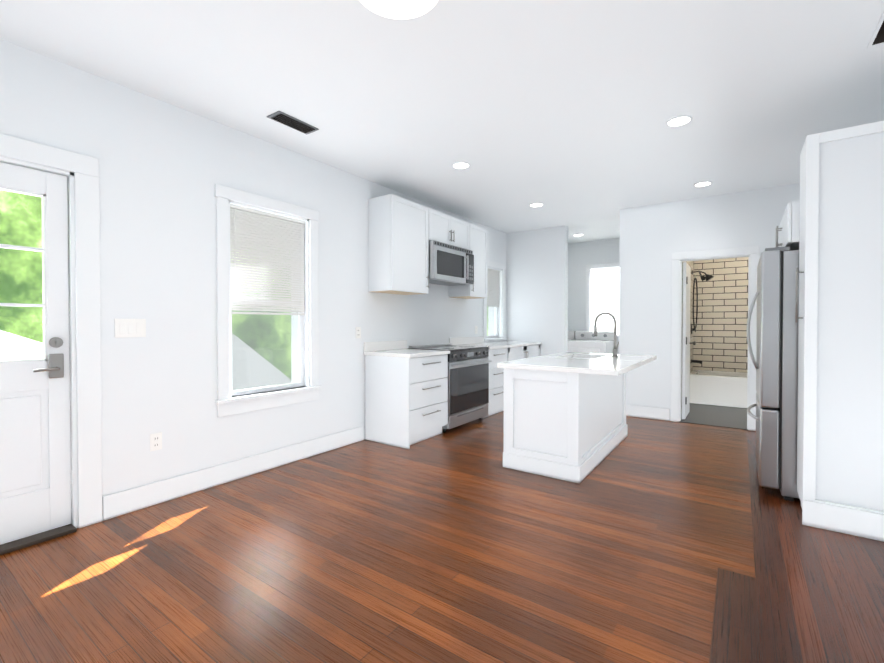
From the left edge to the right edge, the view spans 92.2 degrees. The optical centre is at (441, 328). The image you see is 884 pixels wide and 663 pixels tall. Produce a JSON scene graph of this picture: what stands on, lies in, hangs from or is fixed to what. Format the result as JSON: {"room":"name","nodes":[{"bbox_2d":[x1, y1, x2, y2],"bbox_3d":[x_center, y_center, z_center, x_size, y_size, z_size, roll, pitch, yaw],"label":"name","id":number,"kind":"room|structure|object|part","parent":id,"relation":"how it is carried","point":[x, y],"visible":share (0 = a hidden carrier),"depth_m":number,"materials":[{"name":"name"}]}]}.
{"room":"kitchen","nodes":[
{"label":"kitchen","id":0,"kind":"room"},
{"bbox_2d":[0,39,505,514],"bbox_3d":[-0.858,-0.203,4.580,0.240,2.720,11.400,1,1,35],"label":"wall","id":1,"kind":"structure","parent":0,"point":[164,167],"depth_m":3.00,"materials":[{"name":"white paint"}]},
{"bbox_2d":[0,162,70,544],"bbox_3d":[-2.421,0.135,2.181,0.109,2.052,0.796,1,1,35],"label":"entry door","id":2,"kind":"structure","parent":1,"relation":"in","point":[35,478],"depth_m":2.42,"materials":[{"name":"white paint"}]},
{"bbox_2d":[0,524,76,555],"bbox_3d":[-2.480,1.175,2.236,0.295,0.022,0.804,1,1,35],"label":"sill","id":3,"kind":"structure","parent":1,"relation":"attached to","point":[18,544],"depth_m":2.36,"materials":[{"name":"brown wood"}]},
{"bbox_2d":[0,133,102,528],"bbox_3d":[-2.494,0.079,2.232,0.260,2.215,1.070,1,1,35],"label":"door frame","id":4,"kind":"structure","parent":1,"relation":"attached to","point":[82,174],"depth_m":2.52,"materials":[{"name":"white paint"}]},
{"bbox_2d":[114,319,145,337],"bbox_3d":[-2.000,-0.005,2.733,0.010,0.120,0.170,1,1,35],"label":"switch plate","id":5,"kind":"object","parent":1,"relation":"attached to","point":[125,328],"visible":1,"depth_m":2.73,"materials":[{"name":"white plastic"}]},
{"bbox_2d":[150,432,161,451],"bbox_3d":[-1.921,0.758,2.858,0.008,0.116,0.072,1,1,35],"label":"outlet","id":6,"kind":"object","parent":1,"relation":"attached to","point":[155,441],"visible":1,"depth_m":2.85,"materials":[{"name":"white plastic"}]},
{"bbox_2d":[103,426,362,520],"bbox_3d":[-1.454,1.095,3.522,0.016,0.150,2.205,1,1,35],"label":"baseboard","id":7,"kind":"structure","parent":1,"relation":"attached to","point":[117,504],"depth_m":3.18,"materials":[{"name":"white paint"}]},
{"bbox_2d":[231,248,303,396],"bbox_3d":[-1.500,-0.221,3.620,0.080,1.500,0.710,1,1,35],"label":"window","id":8,"kind":"structure","parent":1,"relation":"in","point":[300,359],"depth_m":3.66,"materials":[{"name":"glass"}]},
{"bbox_2d":[230,204,304,314],"bbox_3d":[-1.453,-0.545,3.582,0.040,0.850,0.700,1,1,35],"label":"window blind","id":9,"kind":"object","parent":8,"relation":"attached to","point":[234,207],"visible":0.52,"depth_m":3.50,"materials":[{"name":"white plastic"}]},
{"bbox_2d":[230,208,303,311],"bbox_3d":[-1.457,-0.544,3.585,0.014,0.795,0.690,1,1,35],"label":"window blind slats","id":10,"kind":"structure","parent":9,"relation":"attached to","point":[262,233],"depth_m":3.56,"materials":[{"name":"white"}]},
{"bbox_2d":[214,184,321,416],"bbox_3d":[-1.502,-0.211,3.621,0.285,1.740,0.960,1,1,35],"label":"trim","id":11,"kind":"structure","parent":1,"relation":"attached to","point":[227,403],"depth_m":3.48,"materials":[{"name":"white paint"}]},
{"bbox_2d":[355,327,360,337],"bbox_3d":[-0.859,0.040,4.364,0.008,0.116,0.072,1,1,35],"label":"outlet","id":12,"kind":"object","parent":1,"relation":"attached to","point":[358,331],"visible":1,"depth_m":4.36,"materials":[{"name":"white plastic"}]},
{"bbox_2d":[368,194,431,294],"bbox_3d":[-0.462,-0.879,4.633,0.332,0.970,0.615,1,1,35],"label":"upper cabinet","id":13,"kind":"object","parent":1,"relation":"attached to","point":[402,232],"depth_m":4.44,"materials":[{"name":"white wood"}]},
{"bbox_2d":[364,336,483,351],"bbox_3d":[-0.090,0.176,5.448,0.020,0.100,2.505,1,1,35],"label":"backsplash","id":14,"kind":"structure","parent":1,"relation":"attached to","point":[379,346],"depth_m":4.84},
{"bbox_2d":[432,209,471,249],"bbox_3d":[-0.030,-1.192,5.245,0.332,0.360,0.880,1,1,35],"label":"upper cabinet","id":15,"kind":"object","parent":1,"relation":"attached to","point":[448,229],"depth_m":5.15,"materials":[{"name":"white wood"}]},
{"bbox_2d":[429,240,473,285],"bbox_3d":[0.021,-0.784,5.215,0.453,0.444,0.870,1,1,35],"label":"microwave","id":16,"kind":"object","parent":15,"relation":"attached to","point":[451,265],"visible":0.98,"depth_m":5.04,"materials":[{"name":"silver metal"}]},
{"bbox_2d":[449,224,487,297],"bbox_3d":[0.362,-0.904,5.808,0.332,0.950,0.475,1,1,35],"label":"upper cabinet","id":17,"kind":"object","parent":1,"relation":"attached to","point":[479,289],"depth_m":5.71,"materials":[{"name":"white wood"}]},
{"bbox_2d":[487,288,497,337],"bbox_3d":[0.753,-0.402,6.831,0.080,1.100,0.500,1,1,35],"label":"window","id":18,"kind":"structure","parent":1,"relation":"in","point":[495,336],"depth_m":6.98,"materials":[{"name":"glass"}]},
{"bbox_2d":[487,268,499,306],"bbox_3d":[0.800,-0.651,6.795,0.040,0.598,0.490,1,1,35],"label":"window blind","id":19,"kind":"object","parent":18,"relation":"attached to","point":[494,271],"visible":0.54,"depth_m":6.80,"materials":[{"name":"white"}]},
{"bbox_2d":[487,270,498,305],"bbox_3d":[0.796,-0.651,6.798,0.014,0.543,0.480,1,1,35],"label":"window blind slats","id":20,"kind":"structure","parent":19,"relation":"attached to","point":[493,278],"depth_m":6.83,"materials":[{"name":"white plastic"}]},
{"bbox_2d":[483,260,506,342],"bbox_3d":[0.751,-0.392,6.833,0.285,1.340,0.750,1,1,35],"label":"trim","id":21,"kind":"structure","parent":1,"relation":"attached to","point":[500,267],"depth_m":6.99,"materials":[{"name":"white paint"}]},
{"bbox_2d":[0,411,883,662],"bbox_3d":[1.492,1.217,2.950,6.100,0.080,11.400,1,1,35],"label":"floor","id":22,"kind":"structure","parent":0,"point":[645,540],"depth_m":2.10,"materials":[{"name":"brown wood"}]},
{"bbox_2d":[365,356,447,448],"bbox_3d":[-0.368,0.715,4.547,0.588,0.885,0.672,1,1,35],"label":"base cabinet","id":23,"kind":"object","parent":22,"relation":"on","point":[406,398],"depth_m":4.30,"materials":[{"name":"white wood"}]},
{"bbox_2d":[364,348,449,359],"bbox_3d":[-0.363,0.255,4.530,0.626,0.035,0.687,1,1,35],"label":"countertop","id":24,"kind":"structure","parent":23,"relation":"on","point":[407,353],"depth_m":4.36,"materials":[{"name":"white stone"}]},
{"bbox_2d":[408,343,491,432],"bbox_3d":[0.118,0.674,5.165,0.649,0.950,0.890,1,1,35],"label":"range","id":25,"kind":"object","parent":22,"relation":"on","point":[468,383],"visible":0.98,"depth_m":4.96,"materials":[{"name":"silver metal"}]},
{"bbox_2d":[448,348,511,417],"bbox_3d":[0.520,0.699,5.810,0.592,0.885,0.619,1,1,35],"label":"base cabinet","id":26,"kind":"object","parent":22,"relation":"on","point":[497,355],"depth_m":5.60,"materials":[{"name":"white wood"}]},
{"bbox_2d":[452,341,541,347],"bbox_3d":[0.842,0.233,6.249,0.626,0.035,1.719,1,1,35],"label":"countertop","id":27,"kind":"structure","parent":26,"relation":"on","point":[504,344],"depth_m":6.00,"materials":[{"name":"white stone"}]},
{"bbox_2d":[512,344,539,360],"bbox_3d":[0.994,0.690,6.486,0.592,0.885,1.164,1,1,35],"label":"base cabinet","id":28,"kind":"object","parent":22,"relation":"on","point":[533,350],"depth_m":6.33,"materials":[{"name":"white wood"}]},
{"bbox_2d":[503,368,627,483],"bbox_3d":[1.253,0.743,4.095,0.662,0.840,1.678,1,1,35],"label":"kitchen island","id":29,"kind":"object","parent":22,"relation":"on","point":[565,416],"depth_m":3.47,"materials":[{"name":"white wood"}]},
{"bbox_2d":[497,352,656,375],"bbox_3d":[1.355,0.304,4.024,0.970,0.040,1.720,1,1,35],"label":"island countertop","id":30,"kind":"structure","parent":29,"relation":"on","point":[605,364],"depth_m":3.56,"materials":[{"name":"white stone"}]},
{"bbox_2d":[581,356,596,359],"bbox_3d":[1.437,0.424,4.359,0.404,0.232,0.604,1,1,35],"label":"sink","id":31,"kind":"object","parent":30,"relation":"in","point":[582,357],"depth_m":4.55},
{"bbox_2d":[594,312,618,356],"bbox_3d":[1.649,0.055,4.273,0.238,0.448,0.090,1,1,35],"label":"faucet","id":32,"kind":"object","parent":30,"relation":"on","point":[615,349],"visible":1,"depth_m":4.20,"materials":[{"name":"silver metal"}]},
{"bbox_2d":[568,331,575,339],"bbox_3d":[2.027,0.581,7.847,0.685,1.070,0.685,1,1,35],"label":"washer","id":33,"kind":"object","parent":22,"relation":"on","point":[571,335],"visible":0.1,"depth_m":7.85,"materials":[{"name":"white metal"}]},
{"bbox_2d":[567,331,613,353],"bbox_3d":[2.597,0.586,7.440,0.685,1.070,0.697,1,1,35],"label":"dryer","id":34,"kind":"object","parent":22,"relation":"on","point":[590,342],"visible":0.42,"depth_m":7.26,"materials":[{"name":"white"}]},
{"bbox_2d":[680,403,747,429],"bbox_3d":[4.280,1.141,5.636,1.820,0.006,2.200,1,1,35],"label":"bathroom tile floor","id":35,"kind":"structure","parent":22,"relation":"on","point":[721,416],"depth_m":5.53,"materials":[{"name":"grey tile"}]},
{"bbox_2d":[690,370,746,407],"bbox_3d":[4.694,0.908,6.224,1.810,0.444,0.751,1,1,35],"label":"bathtub","id":36,"kind":"object","parent":35,"relation":"on","point":[721,388],"visible":0.38,"depth_m":6.25,"materials":[{"name":"white ceramic"}]},
{"bbox_2d":[746,246,799,500],"bbox_3d":[2.787,0.304,3.154,0.866,1.742,0.910,1,1,35],"label":"refrigerator","id":37,"kind":"object","parent":22,"relation":"on","point":[775,363],"visible":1,"depth_m":2.94,"materials":[{"name":"silver metal"}]},
{"bbox_2d":[795,121,883,541],"bbox_3d":[2.600,0.013,2.467,0.868,2.340,0.354,1,1,35],"label":"pantry cabinet","id":38,"kind":"object","parent":22,"relation":"on","point":[839,320],"visible":1,"depth_m":2.48,"materials":[{"name":"white wood"}]},
{"bbox_2d":[0,0,883,243],"bbox_3d":[1.492,-1.712,2.913,6.100,0.340,11.400,1,1,35],"label":"ceiling","id":39,"kind":"structure","parent":0,"point":[563,111],"depth_m":2.67,"materials":[{"name":"white paint"}]},
{"bbox_2d":[267,111,318,134],"bbox_3d":[-1.112,-1.540,3.190,0.150,0.010,0.350,1,1,35],"label":"ceiling vent","id":40,"kind":"object","parent":39,"relation":"in","point":[291,122],"visible":1,"depth_m":3.17,"materials":[{"name":"black metal"}]},
{"bbox_2d":[359,0,437,18],"bbox_3d":[-0.186,-1.454,1.760,0.384,0.144,0.384,1,1,35],"label":"drum ceiling light","id":41,"kind":"object","parent":39,"relation":"attached to","point":[401,9],"visible":1,"depth_m":1.87,"materials":[{"name":"white paint"}]},
{"bbox_2d":[452,162,469,168],"bbox_3d":[0.181,-1.553,4.042,0.172,0.014,0.172,1,1,35],"label":"recessed light","id":42,"kind":"object","parent":39,"relation":"in","point":[460,165],"visible":0.98,"depth_m":4.04,"materials":[{"name":"white paint"}]},
{"bbox_2d":[530,203,542,206],"bbox_3d":[1.195,-1.569,5.383,0.172,0.014,0.172,1,1,35],"label":"recessed light","id":43,"kind":"object","parent":39,"relation":"in","point":[536,204],"visible":0.98,"depth_m":5.36,"materials":[{"name":"white paint"}]},
{"bbox_2d":[666,115,691,126],"bbox_3d":[1.759,-1.541,3.156,0.172,0.014,0.172,1,1,35],"label":"recessed light","id":44,"kind":"object","parent":39,"relation":"in","point":[680,120],"visible":1,"depth_m":3.15,"materials":[{"name":"white paint"}]},
{"bbox_2d":[693,181,711,186],"bbox_3d":[2.808,-1.559,4.582,0.172,0.014,0.172,1,1,35],"label":"recessed light","id":45,"kind":"object","parent":39,"relation":"in","point":[703,184],"visible":0.98,"depth_m":4.58,"materials":[{"name":"white paint"}]},
{"bbox_2d":[867,12,883,47],"bbox_3d":[2.294,-1.530,2.134,0.174,0.004,0.344,1,1,35],"label":"ceiling vent","id":46,"kind":"object","parent":39,"relation":"in","point":[875,33],"visible":1,"depth_m":2.21,"materials":[{"name":"white metal"}]},
{"bbox_2d":[506,226,567,355],"bbox_3d":[1.522,-0.232,6.893,1.000,2.720,0.120,1,1,35],"label":"wall","id":47,"kind":"structure","parent":0,"point":[536,285],"depth_m":6.79,"materials":[{"name":"white paint"}]},
{"bbox_2d":[568,238,619,353],"bbox_3d":[2.751,-0.244,7.863,1.900,2.720,0.120,1,1,35],"label":"wall","id":48,"kind":"structure","parent":0,"point":[581,255],"depth_m":7.89,"materials":[{"name":"white paint"}]},
{"bbox_2d":[586,262,619,336],"bbox_3d":[3.004,-0.512,7.654,0.790,1.320,0.155,1,1,35],"label":"window","id":49,"kind":"structure","parent":48,"relation":"in","point":[589,268],"depth_m":7.79,"materials":[{"name":"white paint"}]},
{"bbox_2d":[592,269,618,333],"bbox_3d":[2.998,-0.482,7.646,0.590,1.152,0.014,1,1,35],"label":"window blind","id":50,"kind":"object","parent":49,"relation":"attached to","point":[601,289],"visible":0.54,"depth_m":7.67,"materials":[{"name":"white"}]},
{"bbox_3d":[3.030,-0.482,7.692,0.610,1.200,0.065,1,1,35],"label":"laundry window sash","id":51,"kind":"part","parent":49,"relation":"part of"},
{"bbox_2d":[681,261,696,413],"bbox_3d":[3.553,-0.224,6.263,0.110,2.720,2.180,1,1,35],"label":"tiled wall","id":52,"kind":"structure","parent":0,"point":[693,264],"depth_m":6.73,"materials":[{"name":"tile"}]},
{"bbox_2d":[691,270,713,363],"bbox_3d":[4.028,-0.185,6.584,0.298,1.464,0.259,1,1,35],"label":"shower fixture","id":53,"kind":"object","parent":52,"relation":"attached to","point":[708,277],"visible":1,"depth_m":6.63,"materials":[{"name":"black metal"}]},
{"bbox_2d":[619,183,799,420],"bbox_3d":[3.896,-0.204,4.618,3.700,2.720,0.120,1,1,35],"label":"wall","id":54,"kind":"structure","parent":0,"point":[653,237],"depth_m":5.33,"materials":[{"name":"white paint"}]},
{"bbox_2d":[626,405,669,420],"bbox_3d":[2.596,1.071,5.464,0.580,0.150,0.019,1,1,35],"label":"baseboard","id":55,"kind":"structure","parent":54,"relation":"attached to","point":[631,410],"depth_m":5.43,"materials":[{"name":"white paint"}]},
{"bbox_2d":[682,262,695,418],"bbox_3d":[3.222,0.149,5.535,0.109,1.968,0.599,1,1,35],"label":"bathroom door","id":56,"kind":"structure","parent":54,"relation":"in","point":[686,342],"depth_m":5.36,"materials":[{"name":"white paint"}]},
{"bbox_2d":[671,246,759,430],"bbox_3d":[3.235,0.108,5.074,0.870,2.085,0.138,1,1,35],"label":"door frame","id":57,"kind":"structure","parent":54,"relation":"attached to","point":[752,253],"depth_m":5.11,"materials":[{"name":"white paint"}]},
{"bbox_2d":[776,201,799,250],"bbox_3d":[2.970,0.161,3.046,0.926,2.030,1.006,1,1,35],"label":"upper cabinet","id":58,"kind":"object","parent":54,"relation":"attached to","point":[787,231],"visible":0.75,"depth_m":2.87,"materials":[{"name":"white wood"}]},
{"bbox_2d":[693,257,747,372],"bbox_3d":[4.940,-0.228,6.560,1.800,2.720,0.100,1,1,35],"label":"tiled wall","id":59,"kind":"structure","parent":0,"point":[719,336],"depth_m":6.81,"materials":[{"name":"tile"}]},
{"label":"outside","id":60,"kind":"structure","parent":0,"visible":0},
{"bbox_2d":[0,190,291,390],"bbox_3d":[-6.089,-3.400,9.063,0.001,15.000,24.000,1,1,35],"label":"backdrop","id":61,"kind":"structure","parent":60,"point":[15,279],"depth_m":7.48,"materials":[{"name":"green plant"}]},
{"bbox_2d":[487,272,618,333],"bbox_3d":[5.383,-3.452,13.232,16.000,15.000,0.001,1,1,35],"label":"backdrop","id":62,"kind":"structure","parent":60,"point":[596,307],"depth_m":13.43,"materials":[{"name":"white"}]}
]}

